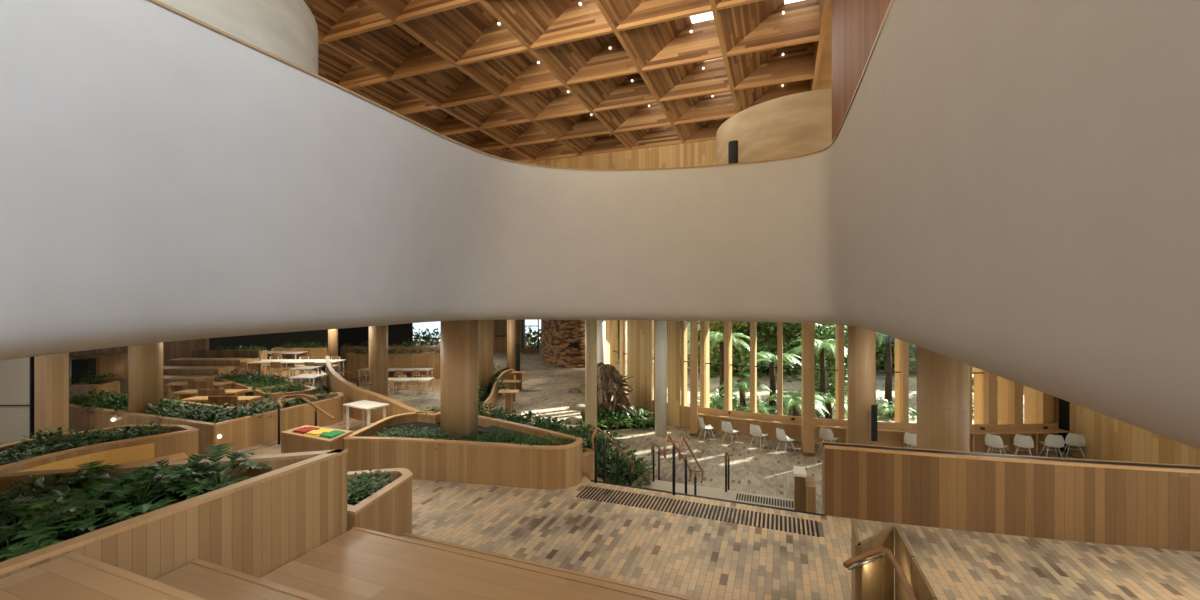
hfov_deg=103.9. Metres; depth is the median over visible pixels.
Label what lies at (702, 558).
floor
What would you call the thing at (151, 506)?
philodendron
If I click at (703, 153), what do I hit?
wall
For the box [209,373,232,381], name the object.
bushy plant
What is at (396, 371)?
dining chair
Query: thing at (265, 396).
bushy plant
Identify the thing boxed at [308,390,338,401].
bushy plant
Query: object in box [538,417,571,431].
plant
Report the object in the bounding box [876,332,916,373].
tree
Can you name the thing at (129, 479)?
philodendron
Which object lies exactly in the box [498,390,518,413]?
stand
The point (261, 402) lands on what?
bushy plant
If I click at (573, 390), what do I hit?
rock
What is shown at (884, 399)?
shrub
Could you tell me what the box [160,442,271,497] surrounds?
philodendron
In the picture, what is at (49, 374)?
timber post
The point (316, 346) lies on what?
bushy plant
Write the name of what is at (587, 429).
plant
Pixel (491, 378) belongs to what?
bushy plant
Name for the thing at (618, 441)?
plant
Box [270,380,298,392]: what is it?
bushy plant
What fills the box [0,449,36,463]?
leafy plant
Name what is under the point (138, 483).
philodendron
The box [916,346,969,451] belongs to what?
column
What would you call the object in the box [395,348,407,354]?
bushy plant
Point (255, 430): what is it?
planter
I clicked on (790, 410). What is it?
shrub
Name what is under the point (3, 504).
philodendron
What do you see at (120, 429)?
leafy plant
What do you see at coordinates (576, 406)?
rock
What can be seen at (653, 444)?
handrail
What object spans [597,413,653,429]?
bed
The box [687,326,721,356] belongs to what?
tree
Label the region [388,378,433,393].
dining table
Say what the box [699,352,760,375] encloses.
shrub
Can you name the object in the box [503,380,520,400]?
stand
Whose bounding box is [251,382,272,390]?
bushy plant
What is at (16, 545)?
philodendron
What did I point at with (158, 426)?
leafy plant
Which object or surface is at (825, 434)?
shell chair
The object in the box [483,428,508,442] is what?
plant
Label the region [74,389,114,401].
bushy plant
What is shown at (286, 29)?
curved wall
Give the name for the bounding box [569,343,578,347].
wall plaque
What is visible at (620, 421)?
fern
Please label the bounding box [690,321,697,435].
timber post
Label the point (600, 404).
leafy shrub
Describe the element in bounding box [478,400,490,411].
plant
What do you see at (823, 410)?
shrub
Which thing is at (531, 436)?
plant
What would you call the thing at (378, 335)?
column
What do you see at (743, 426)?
window
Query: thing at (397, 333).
wall
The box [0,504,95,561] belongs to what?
philodendron
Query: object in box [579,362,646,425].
tree stump
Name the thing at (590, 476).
bed
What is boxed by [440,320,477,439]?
column
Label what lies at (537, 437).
plant
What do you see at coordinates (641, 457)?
plant
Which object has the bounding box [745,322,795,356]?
tree
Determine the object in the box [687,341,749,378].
shrub
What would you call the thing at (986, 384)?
window
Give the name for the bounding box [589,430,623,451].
plant
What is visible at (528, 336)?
hedge
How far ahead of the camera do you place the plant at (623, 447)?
13.15 m
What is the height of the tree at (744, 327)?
6.385 m
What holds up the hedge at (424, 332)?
on the floor at (547, 393)
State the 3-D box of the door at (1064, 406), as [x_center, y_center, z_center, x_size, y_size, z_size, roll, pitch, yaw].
[15.733,3.200,15.800,0.350,4.000,0.300,0,0,-13]
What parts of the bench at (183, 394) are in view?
panel, backrest, panel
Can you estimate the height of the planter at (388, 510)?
1.000 m
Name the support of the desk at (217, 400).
on the floor at (702, 558)
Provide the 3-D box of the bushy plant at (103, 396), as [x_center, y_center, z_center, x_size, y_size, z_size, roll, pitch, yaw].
[-12.678,2.648,11.971,0.746,0.410,0.790,0,0,-2]
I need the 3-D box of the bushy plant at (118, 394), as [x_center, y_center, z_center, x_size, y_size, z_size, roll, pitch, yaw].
[-12.318,2.622,11.954,0.987,0.465,0.935,0,0,-13]
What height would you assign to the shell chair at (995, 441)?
0.854 m
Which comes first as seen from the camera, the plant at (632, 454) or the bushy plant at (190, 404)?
the bushy plant at (190, 404)
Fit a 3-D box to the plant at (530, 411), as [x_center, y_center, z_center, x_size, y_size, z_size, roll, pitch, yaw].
[-1.822,2.889,11.495,0.765,0.369,0.786,0,0,-10]
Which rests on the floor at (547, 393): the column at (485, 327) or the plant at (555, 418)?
the column at (485, 327)
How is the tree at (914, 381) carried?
on the floor at (688, 322)
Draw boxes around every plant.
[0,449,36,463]
[3,443,35,452]
[7,443,66,460]
[15,424,75,447]
[19,430,80,452]
[57,438,92,451]
[58,426,111,445]
[68,432,104,441]
[69,371,108,383]
[69,391,94,403]
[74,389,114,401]
[75,396,109,410]
[81,396,122,413]
[82,373,122,384]
[82,391,121,405]
[89,428,134,443]
[90,393,127,412]
[94,429,121,441]
[104,396,127,408]
[108,402,127,416]
[111,421,152,436]
[120,426,152,438]
[133,421,171,437]
[141,399,188,420]
[149,405,193,421]
[159,396,184,411]
[163,397,181,408]
[169,402,197,412]
[170,403,216,420]
[174,401,208,416]
[176,401,218,419]
[194,404,233,421]
[200,413,226,422]
[202,403,237,414]
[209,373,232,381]
[213,416,228,422]
[217,345,237,349]
[220,369,245,379]
[222,409,244,419]
[223,408,253,423]
[224,374,246,381]
[229,399,271,418]
[231,376,251,386]
[234,345,254,349]
[239,375,263,386]
[241,370,262,375]
[242,401,281,417]
[244,346,263,351]
[244,380,259,386]
[246,380,266,387]
[249,393,287,410]
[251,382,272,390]
[252,384,276,394]
[256,386,288,397]
[263,375,284,384]
[265,375,285,384]
[267,379,288,385]
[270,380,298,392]
[282,400,296,407]
[283,382,305,393]
[288,382,309,390]
[288,393,315,404]
[295,396,308,404]
[305,341,322,349]
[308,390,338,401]
[347,472,378,492]
[347,476,382,502]
[347,483,381,503]
[348,483,358,503]
[350,348,362,353]
[350,468,391,492]
[358,347,368,354]
[368,478,388,492]
[374,425,399,436]
[374,431,392,436]
[384,427,414,437]
[393,425,420,437]
[393,430,418,437]
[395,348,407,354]
[404,426,431,437]
[408,432,429,437]
[415,427,435,437]
[420,428,444,438]
[427,424,446,438]
[431,430,462,448]
[474,433,498,442]
[478,378,507,397]
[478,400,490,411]
[478,401,498,415]
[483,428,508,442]
[486,410,507,419]
[487,406,511,419]
[489,437,508,442]
[491,409,517,420]
[495,429,524,442]
[501,412,531,423]
[509,434,525,443]
[512,410,539,424]
[514,415,539,426]
[516,434,547,455]
[520,411,547,424]
[526,436,548,445]
[528,417,560,429]
[533,415,562,430]
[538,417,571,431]
[538,421,563,431]
[541,433,562,445]
[553,436,572,444]
[562,425,592,446]
[564,423,594,443]
[575,427,606,446]
[578,433,599,445]
[584,435,614,455]
[584,436,607,455]
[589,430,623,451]
[597,439,636,464]
[597,444,616,467]
[597,445,642,473]
[597,451,639,480]
[599,462,651,486]
[606,453,655,481]
[607,475,631,484]
[608,457,655,475]
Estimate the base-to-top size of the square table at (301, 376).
0.740 m
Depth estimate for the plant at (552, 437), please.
9.05 m
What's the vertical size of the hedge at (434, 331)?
2.475 m
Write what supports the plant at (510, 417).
in the planter at (588, 454)
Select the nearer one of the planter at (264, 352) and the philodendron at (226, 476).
the philodendron at (226, 476)
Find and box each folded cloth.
[293,427,320,433]
[305,428,332,436]
[319,430,345,438]
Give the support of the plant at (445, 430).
in the planter at (559, 466)
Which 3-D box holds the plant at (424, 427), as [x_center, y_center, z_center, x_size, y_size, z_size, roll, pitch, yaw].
[-3.590,2.719,9.583,0.521,0.226,0.505,0,0,-42]
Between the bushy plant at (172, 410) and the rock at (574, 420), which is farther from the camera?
the rock at (574, 420)
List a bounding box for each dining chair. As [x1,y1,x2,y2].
[240,362,254,371]
[263,356,278,373]
[270,362,288,379]
[272,352,286,368]
[294,356,308,374]
[304,362,318,379]
[325,356,340,373]
[359,370,367,382]
[388,380,396,395]
[395,370,401,382]
[396,375,406,390]
[410,380,420,393]
[413,370,421,381]
[419,375,429,390]
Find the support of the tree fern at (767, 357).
on the floor at (688, 322)
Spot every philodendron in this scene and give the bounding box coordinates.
[0,486,54,514]
[0,492,90,549]
[0,494,49,526]
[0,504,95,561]
[0,539,63,555]
[1,469,98,502]
[1,483,150,544]
[37,477,130,525]
[38,459,139,508]
[78,466,201,524]
[86,466,168,502]
[116,502,166,520]
[127,453,224,509]
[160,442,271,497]
[189,475,231,497]
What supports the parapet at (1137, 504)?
on the floor at (702, 558)
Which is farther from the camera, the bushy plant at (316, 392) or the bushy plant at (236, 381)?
the bushy plant at (236, 381)
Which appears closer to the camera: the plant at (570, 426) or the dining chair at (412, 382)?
the plant at (570, 426)
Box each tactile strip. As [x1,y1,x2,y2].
[576,486,819,536]
[736,493,792,507]
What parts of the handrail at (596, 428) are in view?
post, post, post, post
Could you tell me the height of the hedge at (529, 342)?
2.475 m
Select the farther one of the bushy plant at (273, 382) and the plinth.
the bushy plant at (273, 382)
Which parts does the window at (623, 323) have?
sill panel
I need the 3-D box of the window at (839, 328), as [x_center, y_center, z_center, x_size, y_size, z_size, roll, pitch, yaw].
[8.913,2.700,16.515,1.084,4.800,0.632,0,0,21]
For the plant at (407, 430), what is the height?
0.241 m
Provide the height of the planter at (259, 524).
1.740 m
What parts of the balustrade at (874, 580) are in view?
panel, panel, panel, panel, panel, panel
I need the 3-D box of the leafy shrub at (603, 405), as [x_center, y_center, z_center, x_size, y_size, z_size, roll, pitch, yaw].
[0.446,4.591,19.044,1.659,0.794,1.788,0,0,-14]
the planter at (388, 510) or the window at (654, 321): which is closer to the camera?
the planter at (388, 510)
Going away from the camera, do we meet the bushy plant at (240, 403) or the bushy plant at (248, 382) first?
the bushy plant at (240, 403)
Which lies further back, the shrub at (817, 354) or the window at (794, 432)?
the shrub at (817, 354)
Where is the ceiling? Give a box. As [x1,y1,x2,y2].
[304,0,831,161]
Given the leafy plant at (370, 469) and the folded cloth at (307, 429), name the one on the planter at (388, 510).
the leafy plant at (370, 469)
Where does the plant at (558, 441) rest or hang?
in the planter at (559, 466)
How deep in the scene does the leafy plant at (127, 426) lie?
9.41 m
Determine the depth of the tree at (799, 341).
32.31 m
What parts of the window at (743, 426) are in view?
sill panel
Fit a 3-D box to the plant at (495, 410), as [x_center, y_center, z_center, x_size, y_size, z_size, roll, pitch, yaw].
[-2.574,2.911,11.744,0.690,0.324,0.672,0,0,3]
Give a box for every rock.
[564,417,580,424]
[568,388,581,392]
[569,403,584,410]
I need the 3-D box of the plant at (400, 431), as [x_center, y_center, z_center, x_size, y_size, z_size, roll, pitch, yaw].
[-4.006,2.683,9.294,0.655,0.302,0.638,0,0,37]
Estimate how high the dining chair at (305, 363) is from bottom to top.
0.822 m
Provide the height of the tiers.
1.200 m
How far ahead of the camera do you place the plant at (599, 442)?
9.61 m
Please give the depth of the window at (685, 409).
18.94 m
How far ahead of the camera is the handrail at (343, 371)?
18.91 m
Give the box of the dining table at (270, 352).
[267,351,307,366]
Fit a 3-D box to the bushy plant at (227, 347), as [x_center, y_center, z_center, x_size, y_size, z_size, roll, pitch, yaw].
[-17.022,2.288,21.555,0.997,0.434,1.031,0,0,17]
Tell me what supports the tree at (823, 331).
on the floor at (688, 322)
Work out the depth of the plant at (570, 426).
10.06 m
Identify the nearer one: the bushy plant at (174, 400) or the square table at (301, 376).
the bushy plant at (174, 400)
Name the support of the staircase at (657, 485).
on the floor at (547, 393)
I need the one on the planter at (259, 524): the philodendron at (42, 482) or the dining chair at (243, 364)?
the philodendron at (42, 482)
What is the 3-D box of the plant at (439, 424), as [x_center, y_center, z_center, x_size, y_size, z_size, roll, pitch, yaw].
[-3.174,2.664,9.425,0.663,0.339,0.672,0,0,-12]
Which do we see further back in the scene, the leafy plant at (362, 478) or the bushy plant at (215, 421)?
the bushy plant at (215, 421)
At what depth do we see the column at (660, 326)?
17.60 m
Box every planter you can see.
[0,424,198,472]
[0,449,347,579]
[69,380,119,396]
[69,392,343,454]
[214,372,315,402]
[261,350,266,371]
[273,346,327,364]
[341,346,439,374]
[343,411,582,488]
[346,352,439,378]
[347,468,412,535]
[415,407,439,423]
[583,447,594,476]
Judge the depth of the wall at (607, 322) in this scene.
25.59 m
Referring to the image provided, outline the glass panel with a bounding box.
[0,357,29,442]
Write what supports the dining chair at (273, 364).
on the floor at (702, 558)
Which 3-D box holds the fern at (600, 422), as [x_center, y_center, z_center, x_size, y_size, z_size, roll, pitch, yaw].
[-0.241,4.921,18.259,1.285,0.375,1.290,0,0,-16]
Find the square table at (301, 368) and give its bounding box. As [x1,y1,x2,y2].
[288,366,322,382]
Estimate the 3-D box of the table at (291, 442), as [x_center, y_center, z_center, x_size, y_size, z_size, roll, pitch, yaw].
[-5.545,3.000,9.225,1.472,0.800,0.651,0,0,21]
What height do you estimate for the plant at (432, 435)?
0.295 m
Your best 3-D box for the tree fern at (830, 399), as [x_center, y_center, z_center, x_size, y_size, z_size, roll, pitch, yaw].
[9.911,4.680,20.357,2.489,1.174,2.836,0,0,21]
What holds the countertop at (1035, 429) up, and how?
on the floor at (547, 393)
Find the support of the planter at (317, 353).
on the floor at (702, 558)
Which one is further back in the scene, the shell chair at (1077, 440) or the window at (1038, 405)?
the window at (1038, 405)
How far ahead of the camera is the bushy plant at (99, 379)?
14.80 m
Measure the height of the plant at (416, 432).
0.235 m
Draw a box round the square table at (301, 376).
[289,374,327,386]
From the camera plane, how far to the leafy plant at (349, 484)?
5.92 m
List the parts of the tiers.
panel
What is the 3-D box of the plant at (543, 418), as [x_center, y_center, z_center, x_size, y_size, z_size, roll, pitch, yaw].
[-1.271,2.866,10.627,0.886,0.416,0.862,0,0,16]
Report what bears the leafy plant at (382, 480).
on the planter at (388, 510)
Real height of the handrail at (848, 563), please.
0.116 m
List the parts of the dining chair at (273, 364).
backrest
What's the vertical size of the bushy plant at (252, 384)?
0.342 m
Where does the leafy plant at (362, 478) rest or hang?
on the planter at (388, 510)
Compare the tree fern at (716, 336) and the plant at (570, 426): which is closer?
the plant at (570, 426)
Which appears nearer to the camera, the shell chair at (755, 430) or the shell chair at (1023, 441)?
the shell chair at (1023, 441)
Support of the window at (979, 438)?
on the floor at (547, 393)
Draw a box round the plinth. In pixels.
[793,466,815,512]
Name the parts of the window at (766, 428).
sill panel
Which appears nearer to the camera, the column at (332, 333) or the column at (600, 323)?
the column at (600, 323)
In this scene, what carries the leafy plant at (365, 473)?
on the planter at (388, 510)
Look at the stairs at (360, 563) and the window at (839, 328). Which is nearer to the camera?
the stairs at (360, 563)
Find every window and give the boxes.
[610,320,619,370]
[620,320,654,416]
[654,321,681,425]
[681,321,699,428]
[700,321,723,432]
[724,321,749,435]
[750,322,776,438]
[777,322,801,441]
[815,369,837,442]
[836,324,846,442]
[875,331,900,446]
[895,338,916,447]
[970,366,984,450]
[974,367,1009,451]
[998,376,1031,451]
[1024,386,1058,450]
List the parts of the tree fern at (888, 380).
crown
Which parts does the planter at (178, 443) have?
bench seat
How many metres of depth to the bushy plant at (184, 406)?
11.92 m
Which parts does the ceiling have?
light panel, light panel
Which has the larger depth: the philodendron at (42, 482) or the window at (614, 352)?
the window at (614, 352)
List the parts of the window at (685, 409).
sill panel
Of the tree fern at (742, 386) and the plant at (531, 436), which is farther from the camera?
the tree fern at (742, 386)
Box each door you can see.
[522,320,538,352]
[1059,398,1069,452]
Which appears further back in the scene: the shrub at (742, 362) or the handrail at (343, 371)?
the shrub at (742, 362)
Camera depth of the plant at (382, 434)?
9.38 m
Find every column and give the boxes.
[128,342,162,414]
[328,329,337,368]
[369,325,387,396]
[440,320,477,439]
[478,320,493,394]
[507,320,515,374]
[585,320,596,434]
[597,320,604,363]
[655,321,666,435]
[847,325,874,444]
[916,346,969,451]
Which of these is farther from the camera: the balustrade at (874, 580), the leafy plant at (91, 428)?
the leafy plant at (91, 428)
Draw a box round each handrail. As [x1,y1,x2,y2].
[278,394,334,444]
[340,371,371,386]
[591,427,633,485]
[651,443,660,481]
[663,435,703,494]
[724,451,729,491]
[843,546,916,599]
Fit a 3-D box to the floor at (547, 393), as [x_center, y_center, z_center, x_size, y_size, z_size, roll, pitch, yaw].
[-6.169,5.194,34.220,66.000,0.212,44.500,0,0,21]
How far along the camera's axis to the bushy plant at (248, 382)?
15.97 m
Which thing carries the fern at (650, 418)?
on the bed at (601, 427)
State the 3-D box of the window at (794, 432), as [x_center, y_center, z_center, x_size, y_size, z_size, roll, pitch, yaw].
[7.031,2.700,17.171,1.030,4.800,0.624,0,0,21]
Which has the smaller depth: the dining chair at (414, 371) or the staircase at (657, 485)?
the staircase at (657, 485)
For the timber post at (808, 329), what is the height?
4.800 m
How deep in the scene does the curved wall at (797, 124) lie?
10.69 m
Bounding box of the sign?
[871,405,876,440]
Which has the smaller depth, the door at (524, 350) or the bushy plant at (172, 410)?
the bushy plant at (172, 410)
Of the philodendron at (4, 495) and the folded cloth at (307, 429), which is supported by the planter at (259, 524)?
the philodendron at (4, 495)
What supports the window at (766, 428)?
on the floor at (547, 393)
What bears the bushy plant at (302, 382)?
on the planter at (311, 390)
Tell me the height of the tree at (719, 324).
7.335 m
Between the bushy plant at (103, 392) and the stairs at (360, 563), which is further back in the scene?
the bushy plant at (103, 392)
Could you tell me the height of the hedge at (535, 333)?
2.186 m
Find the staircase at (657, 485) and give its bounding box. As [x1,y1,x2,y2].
[591,479,824,515]
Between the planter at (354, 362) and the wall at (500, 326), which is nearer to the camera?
the planter at (354, 362)
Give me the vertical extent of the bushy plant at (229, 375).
0.443 m
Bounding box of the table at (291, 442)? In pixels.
[281,425,351,453]
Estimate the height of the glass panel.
3.100 m
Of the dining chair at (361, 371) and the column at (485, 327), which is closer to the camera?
the column at (485, 327)
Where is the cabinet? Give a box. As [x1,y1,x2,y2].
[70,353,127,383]
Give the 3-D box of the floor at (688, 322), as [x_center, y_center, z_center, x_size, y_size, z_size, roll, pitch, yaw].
[46.051,0.893,29.373,105.000,9.021,50.600,0,0,21]
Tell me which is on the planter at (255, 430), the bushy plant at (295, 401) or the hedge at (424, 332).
the bushy plant at (295, 401)
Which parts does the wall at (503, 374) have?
green glass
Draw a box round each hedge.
[413,327,435,345]
[413,329,439,345]
[415,326,439,345]
[525,326,536,344]
[525,327,540,347]
[525,329,540,347]
[527,326,540,345]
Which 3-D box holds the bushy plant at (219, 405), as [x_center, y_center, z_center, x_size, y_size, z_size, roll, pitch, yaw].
[-9.018,2.675,11.082,0.798,0.357,0.856,0,0,-2]
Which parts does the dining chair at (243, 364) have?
backrest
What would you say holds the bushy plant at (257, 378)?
on the planter at (311, 390)
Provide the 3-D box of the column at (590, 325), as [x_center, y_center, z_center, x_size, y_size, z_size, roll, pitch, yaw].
[-0.337,2.700,17.600,0.444,4.800,0.444,0,0,21]
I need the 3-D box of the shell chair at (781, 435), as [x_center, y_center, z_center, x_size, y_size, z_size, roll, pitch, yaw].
[6.168,4.677,15.656,0.548,0.854,0.480,0,0,-19]
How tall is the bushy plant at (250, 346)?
0.411 m
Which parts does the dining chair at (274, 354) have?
backrest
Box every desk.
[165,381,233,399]
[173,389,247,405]
[182,396,261,406]
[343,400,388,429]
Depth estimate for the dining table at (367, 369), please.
29.49 m
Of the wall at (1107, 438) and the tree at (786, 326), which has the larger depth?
the tree at (786, 326)
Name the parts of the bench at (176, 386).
panel, backrest, panel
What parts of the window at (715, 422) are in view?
sill panel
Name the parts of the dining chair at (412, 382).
backrest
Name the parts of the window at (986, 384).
sill panel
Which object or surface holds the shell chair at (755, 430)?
on the floor at (547, 393)
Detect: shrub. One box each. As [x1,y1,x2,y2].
[597,405,627,424]
[597,408,614,426]
[597,410,626,426]
[599,404,621,421]
[615,402,637,423]
[624,406,654,428]
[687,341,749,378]
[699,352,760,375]
[709,343,787,380]
[709,389,738,408]
[723,402,749,410]
[746,347,789,375]
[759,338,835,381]
[768,398,801,415]
[784,401,825,417]
[793,354,881,375]
[876,398,916,418]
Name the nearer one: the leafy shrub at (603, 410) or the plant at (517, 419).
the plant at (517, 419)
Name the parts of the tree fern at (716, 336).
crown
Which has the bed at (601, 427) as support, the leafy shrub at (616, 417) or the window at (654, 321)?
the leafy shrub at (616, 417)
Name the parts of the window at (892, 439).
sill panel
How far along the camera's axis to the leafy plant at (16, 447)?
8.21 m
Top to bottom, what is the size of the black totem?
2.200 m
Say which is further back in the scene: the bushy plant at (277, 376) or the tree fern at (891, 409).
the tree fern at (891, 409)
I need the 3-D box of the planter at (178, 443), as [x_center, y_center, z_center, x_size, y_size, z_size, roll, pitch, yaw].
[-9.403,2.990,8.206,2.581,0.820,3.412,0,0,21]
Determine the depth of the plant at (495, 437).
9.03 m
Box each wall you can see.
[0,0,1199,449]
[69,338,208,372]
[158,0,317,74]
[209,329,327,372]
[226,382,311,395]
[338,323,412,355]
[478,367,513,415]
[494,320,524,351]
[525,140,715,168]
[541,320,584,367]
[605,320,609,363]
[716,88,831,164]
[832,0,889,140]
[1070,402,1199,464]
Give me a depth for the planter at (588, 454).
9.18 m
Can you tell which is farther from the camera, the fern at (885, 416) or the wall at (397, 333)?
the wall at (397, 333)
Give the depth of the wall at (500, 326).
45.85 m
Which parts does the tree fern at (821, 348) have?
crown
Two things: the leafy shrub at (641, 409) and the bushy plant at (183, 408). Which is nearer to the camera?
the bushy plant at (183, 408)
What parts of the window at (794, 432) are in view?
sill panel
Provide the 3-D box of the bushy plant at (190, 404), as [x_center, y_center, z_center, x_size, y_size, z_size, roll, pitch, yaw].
[-9.540,2.637,11.017,0.871,0.438,0.857,0,0,18]
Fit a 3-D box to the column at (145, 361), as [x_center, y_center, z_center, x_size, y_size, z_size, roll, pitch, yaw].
[-11.205,1.575,11.600,0.624,2.550,0.624,0,0,21]
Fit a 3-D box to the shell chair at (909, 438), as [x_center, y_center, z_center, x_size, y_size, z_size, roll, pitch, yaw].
[10.122,4.677,15.146,0.548,0.854,0.480,0,0,-33]
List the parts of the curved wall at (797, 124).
doorway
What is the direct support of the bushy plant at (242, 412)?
on the planter at (255, 430)
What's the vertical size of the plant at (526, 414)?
0.395 m
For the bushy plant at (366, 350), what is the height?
0.530 m
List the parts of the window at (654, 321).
sill panel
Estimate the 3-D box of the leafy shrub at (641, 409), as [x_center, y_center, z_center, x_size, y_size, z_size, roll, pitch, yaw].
[1.585,4.611,18.696,1.574,0.753,1.696,0,0,34]
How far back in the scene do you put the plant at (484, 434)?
9.07 m
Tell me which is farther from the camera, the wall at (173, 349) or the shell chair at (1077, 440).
the wall at (173, 349)
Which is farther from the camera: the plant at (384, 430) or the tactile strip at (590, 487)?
the plant at (384, 430)
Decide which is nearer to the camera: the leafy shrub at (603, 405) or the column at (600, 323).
the leafy shrub at (603, 405)
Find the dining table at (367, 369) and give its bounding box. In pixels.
[357,368,432,380]
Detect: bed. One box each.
[586,463,649,486]
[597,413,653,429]
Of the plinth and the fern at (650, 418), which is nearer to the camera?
the plinth
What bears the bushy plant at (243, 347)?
on the planter at (264, 352)
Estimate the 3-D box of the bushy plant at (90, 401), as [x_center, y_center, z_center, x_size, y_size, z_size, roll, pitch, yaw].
[-13.040,2.686,12.205,0.747,0.334,0.801,0,0,-1]
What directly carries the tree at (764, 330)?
on the floor at (688, 322)
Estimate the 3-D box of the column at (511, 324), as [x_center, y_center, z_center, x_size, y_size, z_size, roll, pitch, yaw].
[-6.026,2.700,32.000,0.604,4.800,0.604,0,0,21]
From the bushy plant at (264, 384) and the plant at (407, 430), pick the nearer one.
the plant at (407, 430)
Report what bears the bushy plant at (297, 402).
in the planter at (255, 430)
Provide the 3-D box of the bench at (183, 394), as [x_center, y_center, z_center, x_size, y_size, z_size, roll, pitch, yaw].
[-11.969,3.042,14.434,1.900,0.705,0.555,0,0,0]
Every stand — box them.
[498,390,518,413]
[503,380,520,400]
[511,371,526,389]
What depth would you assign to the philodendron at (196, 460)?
4.46 m
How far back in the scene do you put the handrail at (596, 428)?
9.16 m
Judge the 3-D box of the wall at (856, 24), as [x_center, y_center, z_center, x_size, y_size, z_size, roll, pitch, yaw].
[3.764,-4.600,6.697,0.300,7.400,5.700,0,0,21]
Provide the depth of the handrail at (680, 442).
8.55 m
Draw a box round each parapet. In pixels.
[316,356,419,422]
[822,441,1199,551]
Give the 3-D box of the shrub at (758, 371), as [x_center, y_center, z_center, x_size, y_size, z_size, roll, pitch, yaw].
[11.303,4.317,33.021,4.115,2.152,4.528,0,0,44]
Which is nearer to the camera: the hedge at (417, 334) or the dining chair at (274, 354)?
the dining chair at (274, 354)
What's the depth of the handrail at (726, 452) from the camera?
11.65 m
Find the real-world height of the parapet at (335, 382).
2.640 m
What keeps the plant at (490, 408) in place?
in the planter at (588, 454)
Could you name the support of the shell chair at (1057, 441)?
on the floor at (547, 393)
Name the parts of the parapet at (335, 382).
green glass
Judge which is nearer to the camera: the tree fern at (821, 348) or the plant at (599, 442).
the plant at (599, 442)
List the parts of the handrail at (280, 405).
post, rail, rail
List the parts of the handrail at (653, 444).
post, rail, post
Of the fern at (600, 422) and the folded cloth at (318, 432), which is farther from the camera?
the fern at (600, 422)
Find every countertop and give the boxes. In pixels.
[698,407,1068,453]
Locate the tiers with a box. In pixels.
[112,350,260,391]
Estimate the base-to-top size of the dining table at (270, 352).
0.740 m
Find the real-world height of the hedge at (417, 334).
2.186 m
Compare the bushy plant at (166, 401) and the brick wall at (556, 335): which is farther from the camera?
the brick wall at (556, 335)
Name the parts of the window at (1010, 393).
sill panel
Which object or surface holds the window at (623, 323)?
on the floor at (547, 393)
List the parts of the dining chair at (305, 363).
backrest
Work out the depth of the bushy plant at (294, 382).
14.78 m
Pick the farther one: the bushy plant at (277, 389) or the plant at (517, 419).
the bushy plant at (277, 389)
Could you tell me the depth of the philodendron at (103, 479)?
4.01 m
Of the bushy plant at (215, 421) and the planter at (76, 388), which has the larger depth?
the planter at (76, 388)
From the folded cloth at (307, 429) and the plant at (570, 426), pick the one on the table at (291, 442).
the folded cloth at (307, 429)
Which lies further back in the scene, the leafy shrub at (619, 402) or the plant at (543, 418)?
the leafy shrub at (619, 402)
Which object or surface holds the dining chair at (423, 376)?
on the floor at (547, 393)
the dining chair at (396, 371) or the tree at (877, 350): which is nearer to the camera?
the dining chair at (396, 371)
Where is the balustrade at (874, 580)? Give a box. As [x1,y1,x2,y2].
[851,519,937,599]
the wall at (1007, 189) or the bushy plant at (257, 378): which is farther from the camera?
the bushy plant at (257, 378)
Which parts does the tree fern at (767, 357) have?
crown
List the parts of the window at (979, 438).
sill panel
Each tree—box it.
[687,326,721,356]
[698,321,749,374]
[717,322,764,369]
[732,322,776,370]
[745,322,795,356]
[761,322,815,373]
[783,326,846,374]
[798,323,846,395]
[825,345,881,371]
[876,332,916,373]
[913,366,973,398]
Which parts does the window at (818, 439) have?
sill panel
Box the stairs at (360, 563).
[0,526,701,599]
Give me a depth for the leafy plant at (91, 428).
8.73 m
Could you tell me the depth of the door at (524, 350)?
45.15 m
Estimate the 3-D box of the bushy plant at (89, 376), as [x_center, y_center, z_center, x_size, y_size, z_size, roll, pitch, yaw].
[-16.126,2.477,14.853,0.917,0.454,0.880,0,0,-13]
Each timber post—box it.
[30,352,68,437]
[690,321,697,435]
[801,323,814,455]
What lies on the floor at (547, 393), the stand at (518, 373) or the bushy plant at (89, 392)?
the stand at (518, 373)
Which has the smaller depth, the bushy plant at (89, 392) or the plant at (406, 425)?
the plant at (406, 425)
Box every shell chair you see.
[698,417,715,441]
[721,421,740,446]
[749,424,768,447]
[775,428,796,454]
[819,427,838,450]
[903,432,916,447]
[985,433,1007,453]
[1013,434,1033,455]
[1039,434,1064,457]
[1062,433,1085,458]
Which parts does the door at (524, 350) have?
frame, kick plate, frame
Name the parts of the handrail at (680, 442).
post, rail, post, rail, post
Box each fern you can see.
[579,422,608,431]
[609,417,641,430]
[632,417,654,428]
[698,331,757,397]
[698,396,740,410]
[711,380,772,411]
[735,400,791,415]
[740,351,801,411]
[757,392,829,416]
[784,339,846,406]
[815,392,846,418]
[876,332,891,404]
[877,405,916,419]
[877,413,894,420]
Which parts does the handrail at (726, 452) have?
post, rail, post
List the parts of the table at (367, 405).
leg, leg, leg, leg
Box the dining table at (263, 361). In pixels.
[249,359,345,375]
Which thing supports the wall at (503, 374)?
on the floor at (547, 393)
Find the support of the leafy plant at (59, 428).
on the planter at (178, 443)
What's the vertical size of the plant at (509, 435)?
0.295 m
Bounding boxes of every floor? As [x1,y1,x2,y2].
[0,364,1199,599]
[335,337,1079,513]
[618,320,972,371]
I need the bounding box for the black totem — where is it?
[516,344,519,370]
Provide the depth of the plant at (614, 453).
12.62 m
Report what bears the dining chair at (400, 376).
on the floor at (547, 393)

